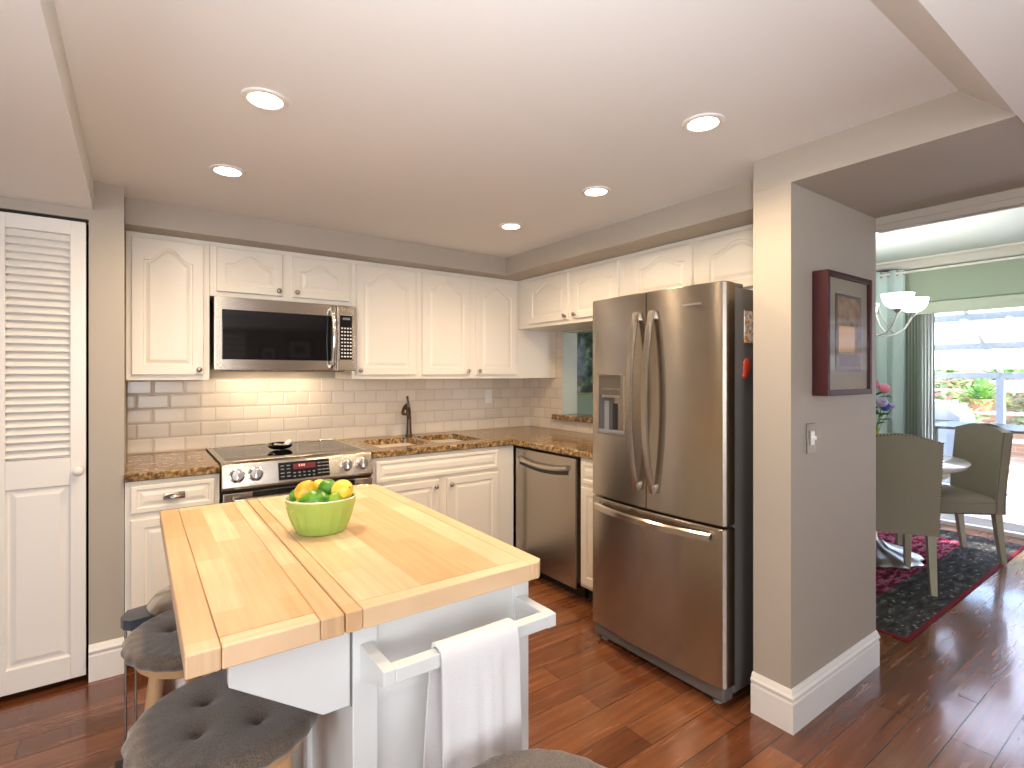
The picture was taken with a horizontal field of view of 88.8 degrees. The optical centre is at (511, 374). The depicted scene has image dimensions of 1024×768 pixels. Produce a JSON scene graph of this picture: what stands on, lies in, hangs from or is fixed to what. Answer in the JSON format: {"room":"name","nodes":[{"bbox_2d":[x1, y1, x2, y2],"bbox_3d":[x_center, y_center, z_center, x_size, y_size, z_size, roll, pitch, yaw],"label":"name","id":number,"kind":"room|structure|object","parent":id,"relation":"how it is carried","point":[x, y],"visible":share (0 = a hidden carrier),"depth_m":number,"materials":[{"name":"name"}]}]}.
{"room":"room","nodes":[
{"label":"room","id":0,"kind":"room"},
{"bbox_2d":[0,181,125,644],"bbox_3d":[-3.014,0.227,2.014,2.455,2.287,0.790,0,0,-36],"label":"wall","id":1,"kind":"structure","parent":0,"point":[107,231],"depth_m":2.37,"materials":[{"name":"beige paint"}]},
{"bbox_2d":[0,211,85,696],"bbox_3d":[-2.026,0.331,2.236,0.318,2.018,0.072,0,0,-36],"label":"door","id":2,"kind":"structure","parent":1,"relation":"in","point":[43,259],"depth_m":2.25,"materials":[{"name":"white paint"}]},
{"bbox_2d":[0,209,88,222],"bbox_3d":[-2.183,-0.687,2.153,0.688,0.010,0.015,0,0,-36],"label":"trim","id":3,"kind":"structure","parent":1,"relation":"attached to","point":[1,210],"depth_m":2.26,"materials":[{"name":"black"}]},
{"bbox_2d":[88,637,123,682],"bbox_3d":[-1.833,1.289,2.366,0.127,0.162,0.018,0,0,-36],"label":"baseboard","id":4,"kind":"structure","parent":1,"relation":"attached to","point":[105,660],"depth_m":2.36,"materials":[{"name":"white paint"}]},
{"bbox_2d":[125,91,1023,280],"bbox_3d":[-0.043,-0.833,2.469,2.899,0.190,3.318,0,0,-36],"label":"soffit","id":5,"kind":"structure","parent":1,"relation":"attached to","point":[958,145],"depth_m":2.21,"materials":[{"name":"beige paint"}]},
{"bbox_2d":[86,224,88,641],"bbox_3d":[-2.361,0.320,2.367,0.728,2.100,0.400,0,0,-36],"label":"door frame","id":6,"kind":"structure","parent":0,"point":[87,225],"depth_m":2.68,"materials":[{"name":"black"}]},
{"bbox_2d":[126,370,520,531],"bbox_3d":[-1.044,0.222,3.856,2.895,2.297,0.100,0,0,-36],"label":"wall","id":7,"kind":"structure","parent":0,"point":[214,374],"depth_m":3.43,"materials":[{"name":"beige paint"}]},
{"bbox_2d":[126,231,209,379],"bbox_3d":[-1.915,-0.353,2.910,0.373,0.767,0.398,0,0,-36],"label":"upper cabinet","id":8,"kind":"object","parent":7,"relation":"attached to","point":[168,277],"visible":1,"depth_m":2.77,"materials":[{"name":"beige paint"}]},
{"bbox_2d":[210,241,351,305],"bbox_3d":[-1.440,-0.587,3.251,0.793,0.301,0.398,0,0,-36],"label":"upper cabinet","id":9,"kind":"object","parent":7,"relation":"attached to","point":[239,271],"visible":0.96,"depth_m":3.09,"materials":[{"name":"beige paint"}]},
{"bbox_2d":[210,296,355,371],"bbox_3d":[-1.407,-0.225,3.221,0.784,0.414,0.497,0,0,-36],"label":"microwave","id":10,"kind":"object","parent":9,"relation":"attached to","point":[247,334],"visible":1,"depth_m":3.04,"materials":[{"name":"silver metal"}]},
{"bbox_2d":[128,378,529,454],"bbox_3d":[-1.013,0.240,3.810,2.881,0.431,0.008,0,0,-36],"label":"tile backsplash","id":11,"kind":"structure","parent":7,"relation":"attached to","point":[164,415],"depth_m":3.52,"materials":[{"name":"white tile"}]},
{"bbox_2d":[485,389,491,402],"bbox_3d":[-0.197,0.182,4.386,0.072,0.115,0.008,0,0,-36],"label":"wall outlet","id":12,"kind":"object","parent":11,"relation":"attached to","point":[488,392],"visible":1,"depth_m":4.38,"materials":[{"name":"white plastic"}]},
{"bbox_2d":[335,260,417,378],"bbox_3d":[-0.930,-0.353,3.618,0.462,0.767,0.398,0,0,-36],"label":"upper cabinet","id":13,"kind":"object","parent":7,"relation":"attached to","point":[384,296],"visible":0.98,"depth_m":3.48,"materials":[{"name":"beige paint"}]},
{"bbox_2d":[418,268,555,378],"bbox_3d":[-0.230,-0.353,4.121,1.260,0.767,0.398,0,0,-36],"label":"upper cabinet","id":14,"kind":"object","parent":7,"relation":"attached to","point":[468,324],"visible":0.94,"depth_m":3.89,"materials":[{"name":"beige paint"}]},
{"bbox_2d":[0,0,1023,257],"bbox_3d":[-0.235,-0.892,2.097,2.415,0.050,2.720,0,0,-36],"label":"ceiling","id":15,"kind":"structure","parent":0,"point":[437,123],"depth_m":1.64,"materials":[{"name":"white paint"}]},
{"bbox_2d":[209,164,245,177],"bbox_3d":[-1.208,-0.862,2.223,0.140,0.008,0.140,0,0,-36],"label":"recessed light","id":16,"kind":"object","parent":15,"relation":"in","point":[224,170],"visible":1,"depth_m":2.21,"materials":[{"name":"white paint"}]},
{"bbox_2d":[240,87,288,111],"bbox_3d":[-0.777,-0.862,1.646,0.140,0.008,0.140,0,0,-36],"label":"recessed light","id":17,"kind":"object","parent":15,"relation":"in","point":[264,99],"visible":1,"depth_m":1.64,"materials":[{"name":"white paint"}]},
{"bbox_2d":[499,223,522,229],"bbox_3d":[-0.006,-0.862,3.053,0.140,0.008,0.140,0,0,-36],"label":"recessed light","id":18,"kind":"object","parent":15,"relation":"in","point":[505,226],"visible":1,"depth_m":3.04,"materials":[{"name":"white paint"}]},
{"bbox_2d":[581,186,610,196],"bbox_3d":[0.397,-0.862,2.471,0.140,0.008,0.140,0,0,-36],"label":"recessed light","id":19,"kind":"object","parent":15,"relation":"in","point":[592,191],"visible":1,"depth_m":2.46,"materials":[{"name":"white paint"}]},
{"bbox_2d":[682,113,724,133],"bbox_3d":[0.657,-0.862,1.800,0.140,0.008,0.140,0,0,-36],"label":"recessed light","id":20,"kind":"object","parent":15,"relation":"in","point":[703,122],"visible":1,"depth_m":1.79,"materials":[{"name":"white paint"}]},
{"bbox_2d":[0,524,1023,767],"bbox_3d":[1.190,1.410,1.471,8.650,0.080,7.200,0,0,-36],"label":"floor","id":21,"kind":"structure","parent":0,"point":[951,695],"depth_m":2.14,"materials":[{"name":"brown wood"}]},
{"bbox_2d":[120,609,221,711],"bbox_3d":[-0.892,1.043,1.508,0.376,0.657,0.376,0,0,-3],"label":"bar stool","id":22,"kind":"object","parent":21,"relation":"on","point":[153,648],"visible":0.23,"depth_m":1.39,"materials":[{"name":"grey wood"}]},
{"bbox_2d":[120,609,182,671],"bbox_3d":[-0.892,0.738,1.508,0.380,0.046,0.380,0,0,4],"label":"cushion","id":23,"kind":"object","parent":22,"relation":"on","point":[154,646],"depth_m":1.38,"materials":[{"name":"grey fabric"}]},
{"bbox_2d":[115,585,226,767],"bbox_3d":[-1.180,1.066,1.885,0.403,0.608,0.348,0,0,-36],"label":"bar stool","id":24,"kind":"object","parent":21,"relation":"on","point":[161,602],"visible":0.13,"depth_m":1.77,"materials":[{"name":"grey fabric"}]},
{"bbox_2d":[125,474,218,636],"bbox_3d":[-1.808,0.933,2.772,0.384,0.874,0.707,0,0,-36],"label":"base cabinet","id":25,"kind":"object","parent":21,"relation":"on","point":[146,572],"visible":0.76,"depth_m":2.46,"materials":[{"name":"beige paint"}]},
{"bbox_2d":[124,449,220,482],"bbox_3d":[-1.821,0.475,2.788,0.389,0.039,0.709,0,0,-36],"label":"countertop","id":26,"kind":"structure","parent":25,"relation":"on","point":[165,465],"depth_m":2.62,"materials":[{"name":"brown stone"}]},
{"bbox_2d":[121,669,319,767],"bbox_3d":[-0.607,1.043,1.128,0.376,0.657,0.376,0,0,35],"label":"bar stool","id":27,"kind":"object","parent":21,"relation":"on","point":[204,722],"visible":0.74,"depth_m":1.06,"materials":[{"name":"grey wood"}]},
{"bbox_2d":[206,438,372,503],"bbox_3d":[-1.324,0.892,3.102,0.776,0.896,0.788,0,0,-36],"label":"electric range","id":28,"kind":"object","parent":21,"relation":"on","point":[248,471],"visible":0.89,"depth_m":2.86,"materials":[{"name":"silver metal"}]},
{"bbox_2d":[211,456,221,503],"bbox_3d":[-1.358,0.902,3.149,0.776,0.875,0.670,0,0,-36],"label":"base cabinet","id":29,"kind":"object","parent":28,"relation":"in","point":[218,459],"depth_m":2.68,"materials":[{"name":"wood"}]},
{"bbox_2d":[267,439,292,449],"bbox_3d":[-1.390,0.422,3.140,0.116,0.051,0.157,0,0,39],"label":"spoon rest","id":30,"kind":"object","parent":28,"relation":"on","point":[274,445],"visible":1,"depth_m":3.14,"materials":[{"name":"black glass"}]},
{"bbox_2d":[206,438,364,464],"bbox_3d":[-1.360,0.455,3.153,0.776,0.021,0.658,0,0,-36],"label":"cooktop","id":31,"kind":"object","parent":28,"relation":"in","point":[232,453],"depth_m":3.09,"materials":[{"name":"black glass"}]},
{"bbox_2d":[160,484,555,767],"bbox_3d":[-0.523,0.913,1.480,0.750,0.914,1.195,0,0,-36],"label":"kitchen island","id":32,"kind":"object","parent":21,"relation":"on","point":[342,627],"visible":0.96,"depth_m":1.14,"materials":[{"name":"brown wood"}]},
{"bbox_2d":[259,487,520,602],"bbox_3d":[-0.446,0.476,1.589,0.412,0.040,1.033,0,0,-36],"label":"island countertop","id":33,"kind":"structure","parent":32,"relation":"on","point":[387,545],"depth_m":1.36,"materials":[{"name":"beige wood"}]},
{"bbox_2d":[284,491,356,536],"bbox_3d":[-0.559,0.405,1.532,0.203,0.102,0.189,0,0,-6],"label":"fruit bowl","id":34,"kind":"object","parent":33,"relation":"on","point":[332,517],"visible":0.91,"depth_m":1.47,"materials":[{"name":"green ceramic"}]},
{"bbox_2d":[289,489,295,501],"bbox_3d":[-0.634,0.362,1.548,0.050,0.048,0.050,0,0,-28],"label":"lime","id":35,"kind":"object","parent":34,"relation":"in","point":[292,498],"visible":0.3,"depth_m":1.53,"materials":[{"name":"green food"}]},
{"bbox_2d":[294,480,315,499],"bbox_3d":[-0.603,0.342,1.526,0.060,0.070,0.059,0,0,-5],"label":"lemon","id":36,"kind":"object","parent":34,"relation":"in","point":[302,488],"visible":0.62,"depth_m":1.50,"materials":[{"name":"yellow food"}]},
{"bbox_2d":[298,489,328,502],"bbox_3d":[-0.557,0.356,1.482,0.062,0.060,0.077,0,0,43],"label":"lime","id":37,"kind":"object","parent":34,"relation":"in","point":[313,496],"visible":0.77,"depth_m":1.46,"materials":[{"name":"green food"}]},
{"bbox_2d":[314,479,322,488],"bbox_3d":[-0.583,0.346,1.587,0.059,0.056,0.060,0,0,9],"label":"lemon","id":38,"kind":"object","parent":34,"relation":"in","point":[316,482],"visible":0.16,"depth_m":1.57,"materials":[{"name":"yellow food"}]},
{"bbox_2d":[317,479,334,494],"bbox_3d":[-0.545,0.337,1.544,0.057,0.057,0.059,0,0,-13],"label":"lime","id":39,"kind":"object","parent":34,"relation":"in","point":[325,485],"visible":0.61,"depth_m":1.52,"materials":[{"name":"green food"}]},
{"bbox_2d":[328,492,342,501],"bbox_3d":[-0.509,0.364,1.498,0.048,0.060,0.048,0,0,-6],"label":"lime","id":40,"kind":"object","parent":34,"relation":"in","point":[335,496],"visible":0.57,"depth_m":1.48,"materials":[{"name":"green food"}]},
{"bbox_2d":[331,480,352,498],"bbox_3d":[-0.495,0.337,1.524,0.063,0.062,0.063,0,0,-10],"label":"lemon","id":41,"kind":"object","parent":34,"relation":"in","point":[344,487],"visible":0.81,"depth_m":1.50,"materials":[{"name":"yellow food"}]},
{"bbox_2d":[423,618,521,767],"bbox_3d":[-0.080,0.753,1.083,0.197,0.444,0.092,0,0,-36],"label":"dish towel","id":42,"kind":"object","parent":32,"relation":"hanging from","point":[473,706],"visible":0.95,"depth_m":1.06,"materials":[{"name":"white fabric"}]},
{"bbox_2d":[371,439,512,545],"bbox_3d":[-0.590,0.933,3.647,1.040,0.874,0.708,0,0,-36],"label":"base cabinet","id":43,"kind":"object","parent":21,"relation":"on","point":[473,488],"visible":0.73,"depth_m":3.44,"materials":[{"name":"beige paint"}]},
{"bbox_2d":[340,426,592,459],"bbox_3d":[-0.046,0.475,3.465,1.714,0.039,1.681,0,0,-36],"label":"countertop","id":44,"kind":"structure","parent":43,"relation":"on","point":[571,443],"depth_m":3.61,"materials":[{"name":"brown stone"}]},
{"bbox_2d":[401,396,412,435],"bbox_3d":[-0.756,0.307,3.777,0.061,0.297,0.273,0,0,-5],"label":"kitchen faucet","id":45,"kind":"object","parent":44,"relation":"on","point":[406,410],"visible":1,"depth_m":3.86,"materials":[{"name":"brown metal"}]},
{"bbox_2d":[382,435,454,444],"bbox_3d":[-0.634,0.557,3.642,0.758,0.185,0.433,0,0,-36],"label":"sink","id":46,"kind":"object","parent":44,"relation":"in","point":[452,436],"visible":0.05,"depth_m":3.80,"materials":[{"name":"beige metal"}]},
{"bbox_2d":[473,748,605,767],"bbox_3d":[0.050,1.043,0.830,0.376,0.657,0.376,0,0,22],"label":"bar stool","id":47,"kind":"object","parent":21,"relation":"on","point":[531,758],"visible":1,"depth_m":0.97,"materials":[{"name":"grey fabric"}]},
{"bbox_2d":[516,446,588,597],"bbox_3d":[0.448,0.935,3.569,0.646,0.870,0.628,0,0,-36],"label":"dishwasher","id":48,"kind":"object","parent":21,"relation":"on","point":[548,484],"visible":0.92,"depth_m":3.34,"materials":[{"name":"silver metal"}]},
{"bbox_2d":[581,458,595,600],"bbox_3d":[0.762,0.933,3.207,0.680,0.874,0.305,0,0,-36],"label":"base cabinet","id":49,"kind":"object","parent":21,"relation":"on","point":[587,493],"visible":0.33,"depth_m":3.08,"materials":[{"name":"beige paint"}]},
{"bbox_2d":[593,281,752,703],"bbox_3d":[0.917,0.491,2.628,0.878,1.757,0.765,0,0,-36],"label":"refrigerator","id":50,"kind":"object","parent":21,"relation":"on","point":[673,402],"visible":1,"depth_m":2.28,"materials":[{"name":"grey metal"}]},
{"bbox_2d":[742,358,750,378],"bbox_3d":[0.992,-0.025,2.213,0.064,0.091,0.014,0,0,-36],"label":"magnet","id":51,"kind":"object","parent":50,"relation":"attached to","point":[746,364],"visible":1,"depth_m":2.20,"materials":[{"name":"red plastic"}]},
{"bbox_2d":[744,311,752,342],"bbox_3d":[1.015,-0.203,2.233,0.085,0.135,0.004,0,0,-36],"label":"paper note","id":52,"kind":"object","parent":50,"relation":"attached to","point":[748,315],"visible":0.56,"depth_m":2.22,"materials":[{"name":"multicoloured paper"}]},
{"bbox_2d":[876,529,1023,641],"bbox_3d":[2.564,1.365,4.109,2.540,0.010,1.700,0,0,-36],"label":"area rug","id":53,"kind":"object","parent":21,"relation":"on","point":[905,607],"visible":0.31,"depth_m":3.44,"materials":[{"name":"carpet"}]},
{"bbox_2d":[876,433,943,596],"bbox_3d":[2.503,0.864,3.508,0.468,0.992,0.558,0,0,21],"label":"dining chair","id":54,"kind":"object","parent":53,"relation":"on","point":[909,468],"visible":0.57,"depth_m":3.25,"materials":[{"name":"beige fabric"}]},
{"bbox_2d":[876,455,970,568],"bbox_3d":[2.714,0.983,3.969,1.160,0.752,1.160,0,0,-36],"label":"dining table","id":55,"kind":"object","parent":53,"relation":"on","point":[888,555],"visible":0.2,"depth_m":3.71,"materials":[{"name":"white stone"}]},
{"bbox_2d":[876,380,895,433],"bbox_3d":[2.755,0.325,3.976,0.252,0.564,0.239,0,0,-36],"label":"flower vase","id":56,"kind":"object","parent":55,"relation":"on","point":[882,402],"visible":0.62,"depth_m":3.93,"materials":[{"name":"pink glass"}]},
{"bbox_2d":[895,423,1013,564],"bbox_3d":[3.309,0.864,3.966,0.558,0.992,0.468,0,0,6],"label":"dining chair","id":57,"kind":"object","parent":53,"relation":"on","point":[981,489],"visible":0.71,"depth_m":3.79,"materials":[{"name":"beige fabric"}]},
{"bbox_2d":[577,394,592,414],"bbox_3d":[1.291,0.120,5.915,3.000,2.500,0.100,0,0,-36],"label":"wall","id":58,"kind":"structure","parent":0,"point":[584,402],"depth_m":5.48,"materials":[{"name":"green paint"}]},
{"bbox_2d":[577,332,592,394],"bbox_3d":[0.924,-0.190,5.569,1.200,0.800,0.030,0,0,-36],"label":"framed artwork","id":59,"kind":"object","parent":58,"relation":"attached to","point":[584,340],"visible":0.02,"depth_m":5.44,"materials":[{"name":"green paper"}]},
{"bbox_2d":[577,393,592,394],"bbox_3d":[0.924,-0.190,5.569,1.200,0.800,0.030,0,0,-36],"label":"picture frame","id":60,"kind":"object","parent":59,"relation":"attached to","point":[577,393],"depth_m":5.43,"materials":[{"name":"wood"}]},
{"bbox_2d":[753,182,875,688],"bbox_3d":[1.352,0.316,2.302,0.802,2.108,0.151,0,0,-36],"label":"wall pillar","id":61,"kind":"structure","parent":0,"point":[814,514],"depth_m":2.10,"materials":[{"name":"beige paint"}]},
{"bbox_2d":[806,423,816,453],"bbox_3d":[1.203,0.255,2.087,0.076,0.120,0.022,0,0,-36],"label":"light switch","id":62,"kind":"object","parent":61,"relation":"attached to","point":[811,437],"visible":1,"depth_m":2.08,"materials":[{"name":"white plastic"}]},
{"bbox_2d":[750,630,879,734],"bbox_3d":[1.349,1.289,2.290,0.820,0.162,0.171,0,0,-36],"label":"baseboard","id":63,"kind":"structure","parent":61,"relation":"attached to","point":[790,710],"depth_m":2.10,"materials":[{"name":"white paint"}]},
{"bbox_2d":[812,269,871,395],"bbox_3d":[1.397,-0.165,2.203,0.425,0.500,0.060,0,0,-36],"label":"framed picture","id":64,"kind":"object","parent":61,"relation":"attached to","point":[841,302],"visible":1,"depth_m":2.14,"materials":[{"name":"red wood"}]},
{"bbox_2d":[838,296,859,367],"bbox_3d":[1.409,-0.172,2.185,0.209,0.289,0.002,0,0,-36],"label":"artwork","id":65,"kind":"object","parent":64,"relation":"attached to","point":[848,306],"depth_m":2.18},
{"bbox_2d":[876,207,1023,262],"bbox_3d":[2.916,-1.140,3.696,3.250,0.100,5.600,0,0,-36],"label":"ceiling","id":66,"kind":"structure","parent":0,"point":[1005,226],"depth_m":4.13,"materials":[{"name":"white paint"}]},
{"bbox_2d":[876,292,929,336],"bbox_3d":[2.667,-0.685,3.990,0.785,0.812,0.766,0,0,-36],"label":"chandelier","id":67,"kind":"object","parent":66,"relation":"hanging from","point":[898,302],"visible":0.38,"depth_m":3.70,"materials":[{"name":"white glass"}]},
{"bbox_2d":[905,254,1023,436],"bbox_3d":[4.146,0.120,4.641,0.150,2.500,5.500,0,0,-36],"label":"wall","id":68,"kind":"structure","parent":0,"point":[1007,276],"depth_m":4.72,"materials":[{"name":"green paint"}]},
{"bbox_2d":[908,314,934,439],"bbox_3d":[3.821,0.380,4.887,0.064,1.900,0.226,0,0,-36],"label":"vertical blind","id":69,"kind":"object","parent":68,"relation":"attached to","point":[923,314],"visible":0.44,"depth_m":4.87,"materials":[{"name":"grey fabric"}]},
{"bbox_2d":[876,241,1023,271],"bbox_3d":[4.073,-1.045,4.528,0.100,0.090,5.400,0,0,-36],"label":"trim","id":70,"kind":"structure","parent":68,"relation":"attached to","point":[1011,249],"depth_m":4.67,"materials":[{"name":"white paint"}]},
{"bbox_2d":[879,255,1023,276],"bbox_3d":[4.397,-0.965,4.055,0.122,0.048,3.854,0,0,-36],"label":"crown molding","id":71,"kind":"structure","parent":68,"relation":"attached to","point":[1021,256],"depth_m":4.62,"materials":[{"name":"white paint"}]},
{"bbox_2d":[876,269,906,433],"bbox_3d":[3.527,0.170,5.205,0.105,2.340,0.674,0,0,-36],"label":"curtain","id":72,"kind":"object","parent":71,"relation":"hanging from","point":[890,351],"visible":0.3,"depth_m":5.01,"materials":[{"name":"teal fabric"}]},
{"bbox_2d":[907,293,1023,315],"bbox_3d":[4.555,-0.613,3.852,0.103,0.115,2.720,0,0,-36],"label":"valance","id":73,"kind":"object","parent":68,"relation":"attached to","point":[1016,299],"visible":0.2,"depth_m":4.52,"materials":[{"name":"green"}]},
{"bbox_2d":[922,314,1023,538],"bbox_3d":[4.655,0.351,3.907,0.120,2.038,2.614,0,0,-36],"label":"door","id":74,"kind":"structure","parent":68,"relation":"in","point":[1011,529],"depth_m":4.78,"materials":[{"name":"white metal"}]},
{"bbox_3d":[0.922,0.252,3.729,0.150,2.237,2.599,0,0,-36],"label":"wall","id":75,"kind":"structure","parent":0,"visible":0},
{"bbox_2d":[530,331,592,433],"bbox_3d":[0.656,0.013,3.963,0.008,0.886,1.691,0,0,-36],"label":"tile backsplash","id":76,"kind":"structure","parent":75,"relation":"attached to","point":[545,393],"depth_m":4.41,"materials":[{"name":"white tile"}]},
{"bbox_2d":[518,256,623,331],"bbox_3d":[0.508,-0.546,3.786,0.440,0.382,1.100,0,0,-36],"label":"upper cabinet","id":77,"kind":"object","parent":75,"relation":"attached to","point":[562,300],"visible":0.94,"depth_m":3.65,"materials":[{"name":"beige paint"}]},
{"bbox_2d":[551,413,592,422],"bbox_3d":[0.813,0.349,3.872,0.240,0.040,1.340,0,0,-36],"label":"granite ledge","id":78,"kind":"object","parent":75,"relation":"attached to","point":[587,418],"visible":0.34,"depth_m":4.17,"materials":[{"name":"brown stone"}]},
{"bbox_2d":[562,329,592,413],"bbox_3d":[0.800,-0.011,3.900,0.158,0.678,1.100,0,0,-36],"label":"trim","id":79,"kind":"structure","parent":75,"relation":"attached to","point":[569,338],"depth_m":4.34,"materials":[{"name":"grey"}]},
{"bbox_2d":[623,224,752,295],"bbox_3d":[1.152,-0.570,2.914,0.412,0.335,1.066,0,0,-36],"label":"upper cabinet","id":80,"kind":"object","parent":75,"relation":"attached to","point":[727,255],"visible":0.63,"depth_m":2.82,"materials":[{"name":"beige paint"}]},
{"label":"outside","id":81,"kind":"structure","parent":0,"visible":0},
{"bbox_2d":[942,457,1023,523],"bbox_3d":[8.005,1.430,6.983,8.849,0.080,14.000,0,0,-36],"label":"patio","id":82,"kind":"structure","parent":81,"point":[1014,502],"depth_m":6.06,"materials":[{"name":"beige stone"}]},
{"bbox_2d":[935,399,973,482],"bbox_3d":[5.542,0.855,7.258,0.708,1.070,1.240,0,0,-36],"label":"covered grill","id":83,"kind":"object","parent":82,"relation":"on","point":[945,411],"visible":0.1,"depth_m":6.74,"materials":[{"name":"grey"}]},
{"bbox_2d":[935,369,992,420],"bbox_3d":[7.526,0.412,9.234,0.649,1.962,1.457,0,0,-36],"label":"shrub","id":84,"kind":"object","parent":82,"relation":"on","point":[938,386],"visible":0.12,"depth_m":9.02,"materials":[{"name":"green plant"}]},
{"bbox_2d":[935,369,1023,457],"bbox_3d":[9.243,0.395,7.873,0.300,1.990,14.000,0,0,-36],"label":"brick wall","id":85,"kind":"structure","parent":82,"relation":"on","point":[1017,450],"depth_m":9.05,"materials":[{"name":"beige brick"}]},
{"bbox_2d":[935,307,1023,495],"bbox_3d":[5.372,0.240,5.153,1.840,2.300,6.100,0,0,-36],"label":"canopy","id":86,"kind":"object","parent":82,"relation":"on","point":[990,338],"visible":0.19,"depth_m":5.80,"materials":[{"name":"grey metal"}]},
{"bbox_2d":[935,421,1023,440],"bbox_3d":[5.577,0.975,5.177,0.900,0.830,2.200,0,0,-36],"label":"patio table","id":87,"kind":"object","parent":82,"relation":"on","point":[1016,429],"visible":0.41,"depth_m":5.74,"materials":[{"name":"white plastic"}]},
{"bbox_2d":[935,389,1023,443],"bbox_3d":[7.200,0.815,7.760,1.310,1.150,6.600,0,0,-36],"label":"plant stand","id":88,"kind":"object","parent":82,"relation":"on","point":[1016,441],"visible":0.04,"depth_m":7.75,"materials":[{"name":"beige wood"}]},
{"bbox_2d":[949,399,988,422],"bbox_3d":[6.611,0.639,7.757,0.586,0.542,0.699,0,0,-40],"label":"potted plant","id":89,"kind":"object","parent":88,"relation":"on","point":[955,402],"visible":0.13,"depth_m":7.67,"materials":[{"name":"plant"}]},
{"bbox_2d":[935,389,1023,392],"bbox_3d":[7.586,0.255,8.037,0.360,0.030,6.600,0,0,-36],"label":"shelf","id":90,"kind":"object","parent":88,"relation":"attached to","point":[1013,391],"depth_m":8.31,"materials":[{"name":"beige wood"}]},
{"bbox_2d":[951,379,1012,411],"bbox_3d":[7.090,0.276,7.920,0.600,0.569,0.735,0,0,-45],"label":"potted plant","id":91,"kind":"object","parent":88,"relation":"on","point":[984,389],"visible":0.87,"depth_m":7.86,"materials":[{"name":"green plant"}]},
{"bbox_2d":[969,410,1023,415],"bbox_3d":[7.220,0.575,7.774,0.360,0.030,6.600,0,0,-36],"label":"shelf","id":92,"kind":"object","parent":88,"relation":"attached to","point":[991,412],"depth_m":7.71,"materials":[{"name":"beige wood"}]},
{"bbox_2d":[972,369,1023,390],"bbox_3d":[7.559,-0.042,8.068,0.645,0.564,0.665,0,0,24],"label":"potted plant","id":93,"kind":"object","parent":88,"relation":"on","point":[1018,385],"visible":0.25,"depth_m":7.91,"materials":[{"name":"green plant"}]},
{"bbox_2d":[1012,439,1023,443],"bbox_3d":[6.814,0.925,7.482,0.360,0.030,6.600,0,0,-36],"label":"shelf","id":94,"kind":"object","parent":88,"relation":"attached to","point":[1017,441],"depth_m":7.12,"materials":[{"name":"beige wood"}]},
{"bbox_2d":[991,369,1023,424],"bbox_3d":[8.353,0.510,8.080,0.635,1.765,1.435,0,0,-36],"label":"shrub","id":95,"kind":"object","parent":82,"relation":"on","point":[1014,395],"visible":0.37,"depth_m":8.35,"materials":[{"name":"green plant"}]},
{"bbox_3d":[2.511,-0.934,1.561,0.100,0.392,2.405,0,0,-36],"label":"wall","id":96,"kind":"structure","parent":0,"visible":0},
{"bbox_2d":[875,187,1023,233],"bbox_3d":[2.443,-0.712,1.514,0.065,0.073,2.408,0,0,-36],"label":"trim","id":97,"kind":"structure","parent":96,"relation":"attached to","point":[1014,198],"depth_m":2.24,"materials":[{"name":"beige paint"}]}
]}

